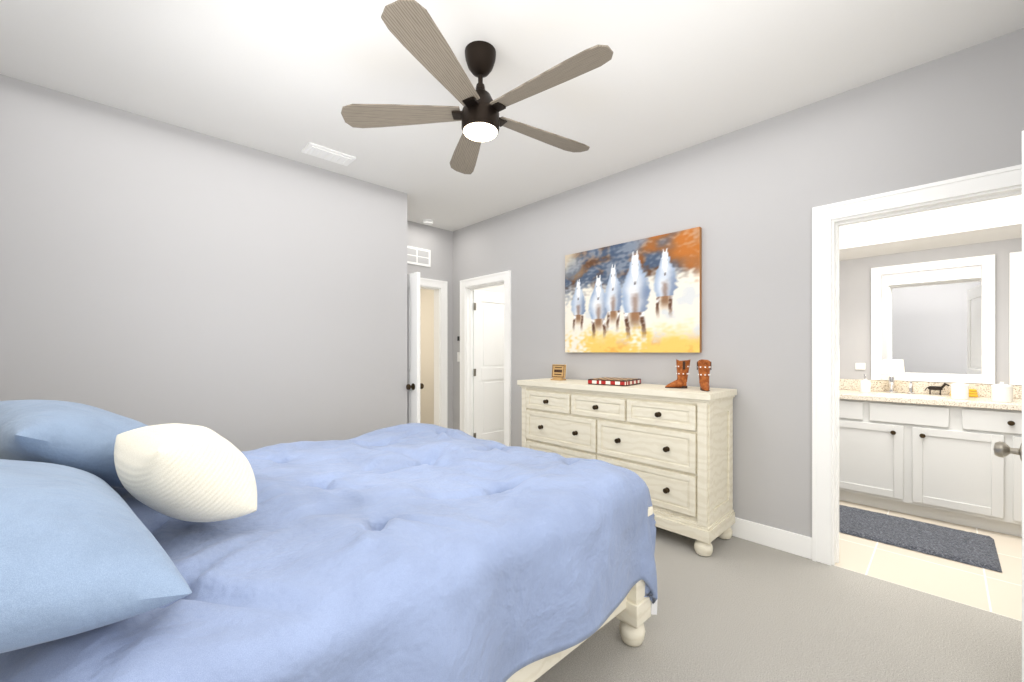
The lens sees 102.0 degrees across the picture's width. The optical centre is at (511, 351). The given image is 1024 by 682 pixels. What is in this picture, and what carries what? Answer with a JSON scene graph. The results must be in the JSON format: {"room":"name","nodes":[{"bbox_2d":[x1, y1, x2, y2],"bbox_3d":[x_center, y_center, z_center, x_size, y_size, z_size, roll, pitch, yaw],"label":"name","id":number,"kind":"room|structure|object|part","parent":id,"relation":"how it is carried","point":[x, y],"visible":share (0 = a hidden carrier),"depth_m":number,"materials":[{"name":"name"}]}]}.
{"room":"bedroom","nodes":[
{"label":"bedroom","id":0,"kind":"room"},
{"bbox_2d":[0,74,406,450],"bbox_3d":[-2.283,-0.125,3.199,2.880,2.750,0.720,0,0,-44],"label":"wall","id":1,"kind":"structure","parent":0,"point":[237,296],"depth_m":2.81,"materials":[{"name":"grey paint"}]},
{"bbox_2d":[420,289,433,423],"bbox_3d":[-1.392,-0.125,7.102,0.120,2.750,3.209,0,0,-44],"label":"wall","id":2,"kind":"structure","parent":0,"point":[427,354],"depth_m":7.05,"materials":[{"name":"beige paint"}]},
{"bbox_2d":[407,221,452,428],"bbox_3d":[-1.112,-0.125,4.899,1.160,2.750,0.120,0,0,-44],"label":"wall","id":3,"kind":"structure","parent":0,"point":[438,242],"depth_m":5.05,"materials":[{"name":"grey paint"}]},
{"bbox_2d":[406,272,423,423],"bbox_3d":[-1.164,0.244,4.186,0.810,1.988,0.175,0,0,45],"label":"hall door","id":4,"kind":"structure","parent":3,"relation":"in","point":[414,385],"depth_m":3.93,"materials":[{"name":"white wood"}]},
{"bbox_2d":[407,246,430,266],"bbox_3d":[-1.164,-1.110,4.757,0.530,0.200,0.013,0,0,-44],"label":"air vent","id":5,"kind":"object","parent":3,"relation":"in","point":[418,256],"visible":0.65,"depth_m":4.82,"materials":[{"name":"white metal"}]},
{"bbox_2d":[420,278,447,427],"bbox_3d":[-1.201,0.193,4.810,0.980,2.115,0.162,0,0,-44],"label":"door frame","id":6,"kind":"structure","parent":3,"relation":"attached to","point":[439,288],"depth_m":5.07,"materials":[{"name":"white wood"}]},
{"bbox_2d":[475,285,503,293],"bbox_3d":[-0.288,-0.125,5.852,1.350,2.750,0.120,0,0,-44],"label":"wall","id":7,"kind":"structure","parent":0,"point":[498,289],"depth_m":5.80,"materials":[{"name":"white paint"}]},
{"bbox_2d":[0,0,1023,231],"bbox_3d":[-0.770,-1.550,3.787,5.880,0.100,8.920,0,0,-44],"label":"ceiling","id":8,"kind":"structure","parent":0,"point":[288,79],"depth_m":2.19,"materials":[{"name":"white paint"}]},
{"bbox_2d":[301,142,355,165],"bbox_3d":[-1.386,-1.489,3.143,0.340,0.022,0.180,0,0,-44],"label":"ceiling vent","id":9,"kind":"object","parent":8,"relation":"in","point":[325,153],"visible":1,"depth_m":3.11,"materials":[{"name":"white metal"}]},
{"bbox_2d":[423,219,432,224],"bbox_3d":[-0.961,-1.482,4.739,0.120,0.036,0.120,0,0,-44],"label":"smoke detector","id":10,"kind":"object","parent":8,"relation":"attached to","point":[427,221],"visible":1,"depth_m":4.70,"materials":[{"name":"white plastic"}]},
{"bbox_2d":[341,0,612,173],"bbox_3d":[-0.117,-1.287,2.064,1.343,0.426,1.332,0,0,-44],"label":"ceiling fan","id":11,"kind":"object","parent":8,"relation":"hanging from","point":[412,27],"visible":1,"depth_m":1.99,"materials":[{"name":"brown wood"}]},
{"bbox_3d":[-0.560,-1.194,2.095,0.605,0.008,0.159,0,-11,2],"label":"blade","id":12,"kind":"part","parent":11,"relation":"part of","materials":[{"name":"brown wood"}]},
{"bbox_3d":[-0.301,-1.194,1.700,0.159,0.008,0.605,-12,-4,20],"label":"blade","id":13,"kind":"part","parent":11,"relation":"part of","materials":[{"name":"brown wood"}]},
{"bbox_3d":[-0.264,-1.194,2.464,0.159,0.008,0.605,11,-3,-16],"label":"blade","id":14,"kind":"part","parent":11,"relation":"part of","materials":[{"name":"brown wood"}]},
{"bbox_2d":[463,121,497,141],"bbox_3d":[-0.158,-1.089,2.076,0.172,0.030,0.172,0,0,-44],"label":"diffuser","id":15,"kind":"object","parent":11,"relation":"attached to","point":[479,131],"depth_m":2.03,"materials":[{"name":"beige glass"}]},
{"bbox_3d":[0.179,-1.194,2.296,0.605,0.008,0.159,0,11,-34],"label":"blade","id":16,"kind":"part","parent":11,"relation":"part of","materials":[{"name":"brown wood"}]},
{"bbox_3d":[0.156,-1.194,1.824,0.605,0.008,0.159,0,11,38],"label":"blade","id":17,"kind":"part","parent":11,"relation":"part of","materials":[{"name":"brown wood"}]},
{"bbox_2d":[453,28,1023,536],"bbox_3d":[1.046,-0.125,3.393,0.120,2.750,5.040,0,0,-44],"label":"wall","id":18,"kind":"structure","parent":0,"point":[747,198],"depth_m":2.70,"materials":[{"name":"grey paint"}]},
{"bbox_2d":[457,352,459,361],"bbox_3d":[-0.647,0.062,5.070,0.010,0.115,0.075,0,0,-44],"label":"switch plate","id":19,"kind":"object","parent":18,"relation":"attached to","point":[458,356],"visible":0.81,"depth_m":5.08,"materials":[{"name":"white plastic"}]},
{"bbox_2d":[473,290,503,443],"bbox_3d":[-0.214,0.244,5.268,0.710,1.988,0.175,0,0,-42],"label":"closet door","id":20,"kind":"structure","parent":18,"relation":"in","point":[488,365],"depth_m":5.18,"materials":[{"name":"white wood"}]},
{"bbox_2d":[565,227,701,352],"bbox_3d":[0.925,-0.443,3.401,0.037,0.895,1.220,0,0,-44],"label":"framed picture","id":21,"kind":"object","parent":18,"relation":"attached to","point":[643,295],"visible":1,"depth_m":3.29},
{"bbox_2d":[730,517,811,558],"bbox_3d":[0.897,1.185,3.451,0.014,0.130,2.640,0,0,-44],"label":"baseboard","id":22,"kind":"structure","parent":18,"relation":"attached to","point":[783,540],"depth_m":2.63,"materials":[{"name":"white wood"}]},
{"bbox_2d":[993,131,1023,681],"bbox_3d":[2.072,0.244,1.623,0.810,1.988,0.175,0,0,-35],"label":"door","id":23,"kind":"structure","parent":18,"relation":"in","point":[1002,449],"depth_m":1.41,"materials":[{"name":"white wood"}]},
{"bbox_2d":[534,527,1021,681],"bbox_3d":[-0.456,1.280,2.040,3.920,0.060,5.160,0,0,-44],"label":"floor","id":24,"kind":"structure","parent":0,"point":[734,609],"depth_m":1.85,"materials":[{"name":"beige carpet"}]},
{"bbox_2d":[0,400,657,681],"bbox_3d":[-0.842,0.555,1.594,2.469,1.390,1.842,0,0,-44],"label":"bed","id":25,"kind":"object","parent":24,"relation":"on","point":[132,550],"visible":1,"depth_m":1.09,"materials":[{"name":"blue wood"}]},
{"bbox_2d":[0,456,192,681],"bbox_3d":[-1.133,0.376,0.841,0.960,0.280,0.600,0,-13,38],"label":"pillow","id":26,"kind":"object","parent":25,"relation":"on","point":[84,583],"depth_m":0.73,"materials":[{"name":"blue fabric"}]},
{"bbox_2d":[0,400,209,487],"bbox_3d":[-1.556,0.322,1.489,0.900,0.252,0.520,0,-27,29],"label":"pillow","id":27,"kind":"object","parent":25,"relation":"on","point":[80,436],"depth_m":1.22,"materials":[{"name":"blue fabric"}]},
{"bbox_2d":[113,423,257,522],"bbox_3d":[-0.953,0.350,1.221,0.370,0.239,0.330,0,-44,34],"label":"pillow","id":28,"kind":"object","parent":25,"relation":"on","point":[187,473],"depth_m":1.12,"materials":[{"name":"white fabric"}]},
{"bbox_2d":[517,378,736,556],"bbox_3d":[0.772,0.750,3.214,0.472,1.000,1.644,0,0,-44],"label":"dresser","id":29,"kind":"object","parent":24,"relation":"on","point":[672,448],"visible":0.73,"depth_m":2.75,"materials":[{"name":"beige wood"}]},
{"bbox_2d":[551,364,565,380],"bbox_3d":[0.408,0.180,3.655,0.070,0.138,0.144,0,0,-44],"label":"decorative box","id":30,"kind":"object","parent":29,"relation":"on","point":[559,372],"visible":1,"depth_m":3.64,"materials":[{"name":"brown wood"}]},
{"bbox_2d":[588,377,640,385],"bbox_3d":[0.794,0.228,3.207,0.302,0.042,0.302,0,0,38],"label":"box","id":31,"kind":"object","parent":29,"relation":"on","point":[611,381],"visible":1,"depth_m":3.11,"materials":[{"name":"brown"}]},
{"bbox_2d":[665,359,690,387],"bbox_3d":[1.148,0.149,2.861,0.105,0.199,0.147,0,0,-44],"label":"boot","id":32,"kind":"object","parent":29,"relation":"on","point":[683,366],"visible":1,"depth_m":2.83,"materials":[{"name":"leather"}]},
{"bbox_2d":[697,359,710,390],"bbox_3d":[1.248,0.149,2.696,0.147,0.199,0.105,0,0,-44],"label":"boot","id":33,"kind":"object","parent":29,"relation":"on","point":[703,367],"visible":1,"depth_m":2.69,"materials":[{"name":"leather"}]},
{"bbox_2d":[834,500,1021,620],"bbox_3d":[2.817,1.280,2.871,1.960,0.060,2.640,0,0,-44],"label":"floor","id":34,"kind":"structure","parent":0,"point":[996,592],"depth_m":2.38,"materials":[{"name":"beige tile"}]},
{"bbox_2d":[839,505,1001,571],"bbox_3d":[2.579,1.237,2.983,0.610,0.024,1.190,0,0,-44],"label":"bath mat","id":35,"kind":"object","parent":34,"relation":"on","point":[974,549],"visible":0.62,"depth_m":2.76,"materials":[{"name":"grey fabric"}]},
{"bbox_2d":[839,399,1021,536],"bbox_3d":[3.227,0.820,3.264,0.572,0.860,2.388,0,0,-44],"label":"bathroom vanity","id":36,"kind":"object","parent":34,"relation":"on","point":[912,448],"depth_m":3.04,"materials":[{"name":"white wood"}]},
{"bbox_2d":[839,391,1021,406],"bbox_3d":[3.230,0.368,3.267,0.564,0.040,2.388,0,0,-44],"label":"countertop","id":37,"kind":"structure","parent":36,"relation":"on","point":[903,396],"depth_m":3.14,"materials":[{"name":"beige stone"}]},
{"bbox_2d":[860,374,870,392],"bbox_3d":[3.036,0.271,3.565,0.076,0.152,0.072,0,0,-44],"label":"soap dispenser","id":38,"kind":"object","parent":37,"relation":"on","point":[865,385],"visible":1,"depth_m":3.54,"materials":[{"name":"white ceramic"}]},
{"bbox_2d":[880,360,902,392],"bbox_3d":[3.224,0.208,3.523,0.144,0.277,0.144,0,0,-44],"label":"lamp","id":39,"kind":"object","parent":37,"relation":"on","point":[891,367],"visible":1,"depth_m":3.49,"materials":[{"name":"silver metal"}]},
{"bbox_2d":[875,393,945,398],"bbox_3d":[3.144,0.346,3.281,0.280,0.002,0.400,0,0,-44],"label":"sink","id":40,"kind":"object","parent":37,"relation":"in","point":[876,394],"depth_m":3.28,"materials":[{"name":"white ceramic"}]},
{"bbox_2d":[907,381,915,394],"bbox_3d":[3.285,0.297,3.416,0.150,0.100,0.048,0,0,-44],"label":"faucet","id":41,"kind":"object","parent":37,"relation":"on","point":[910,392],"depth_m":3.42,"materials":[{"name":"silver metal"}]},
{"bbox_2d":[924,383,948,394],"bbox_3d":[3.446,0.297,3.364,0.026,0.099,0.145,0,0,-44],"label":"horse figurine","id":42,"kind":"object","parent":37,"relation":"on","point":[930,388],"visible":1,"depth_m":3.36,"materials":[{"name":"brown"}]},
{"bbox_2d":[950,381,968,399],"bbox_3d":[3.302,0.281,3.058,0.094,0.133,0.094,0,0,-44],"label":"canister","id":43,"kind":"object","parent":37,"relation":"on","point":[959,390],"visible":1,"depth_m":3.03,"materials":[{"name":"white ceramic"}]},
{"bbox_2d":[950,389,977,396],"bbox_3d":[3.529,0.317,3.241,0.100,0.060,0.150,0,0,-44],"label":"towel","id":44,"kind":"object","parent":37,"relation":"on","point":[973,392],"visible":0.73,"depth_m":3.18,"materials":[{"name":"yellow fabric"}]},
{"bbox_2d":[991,382,1013,401],"bbox_3d":[3.425,0.278,2.900,0.104,0.138,0.104,0,0,-44],"label":"canister","id":45,"kind":"object","parent":37,"relation":"on","point":[1001,392],"visible":1,"depth_m":2.87,"materials":[{"name":"white ceramic"}]},
{"bbox_2d":[839,238,1021,384],"bbox_3d":[3.482,-0.125,3.507,0.120,2.750,2.640,0,0,-44],"label":"wall","id":46,"kind":"structure","parent":0,"point":[854,311],"depth_m":3.59,"materials":[{"name":"grey paint"}]},
{"bbox_2d":[855,363,864,369],"bbox_3d":[3.152,0.130,3.752,0.006,0.060,0.070,0,0,-44],"label":"outlet","id":47,"kind":"object","parent":46,"relation":"attached to","point":[859,366],"visible":1,"depth_m":3.75,"materials":[{"name":"white plastic"}]},
{"bbox_2d":[839,379,1021,398],"bbox_3d":[3.427,0.299,3.454,0.020,0.098,2.388,0,0,-44],"label":"backsplash","id":48,"kind":"structure","parent":46,"relation":"attached to","point":[844,384],"depth_m":3.47,"materials":[{"name":"beige stone"}]},
{"bbox_2d":[871,254,994,383],"bbox_3d":[3.446,-0.249,3.431,0.022,0.992,0.720,0,0,-44],"label":"bathroom mirror","id":49,"kind":"object","parent":46,"relation":"attached to","point":[932,321],"visible":0.9,"depth_m":3.40,"materials":[{"name":"white mirror"}]},
{"bbox_2d":[1009,251,1021,384],"bbox_3d":[3.985,-0.249,2.868,0.022,0.992,0.700,0,0,-44],"label":"mirror","id":50,"kind":"object","parent":46,"relation":"attached to","point":[1015,318],"visible":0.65,"depth_m":3.09,"materials":[{"name":"white mirror"}]},
{"bbox_2d":[839,195,1021,260],"bbox_3d":[3.243,-1.175,3.279,0.540,0.650,2.400,0,0,-44],"label":"ceiling","id":51,"kind":"structure","parent":0,"point":[986,221],"depth_m":3.10,"materials":[{"name":"white paint"}]}
]}

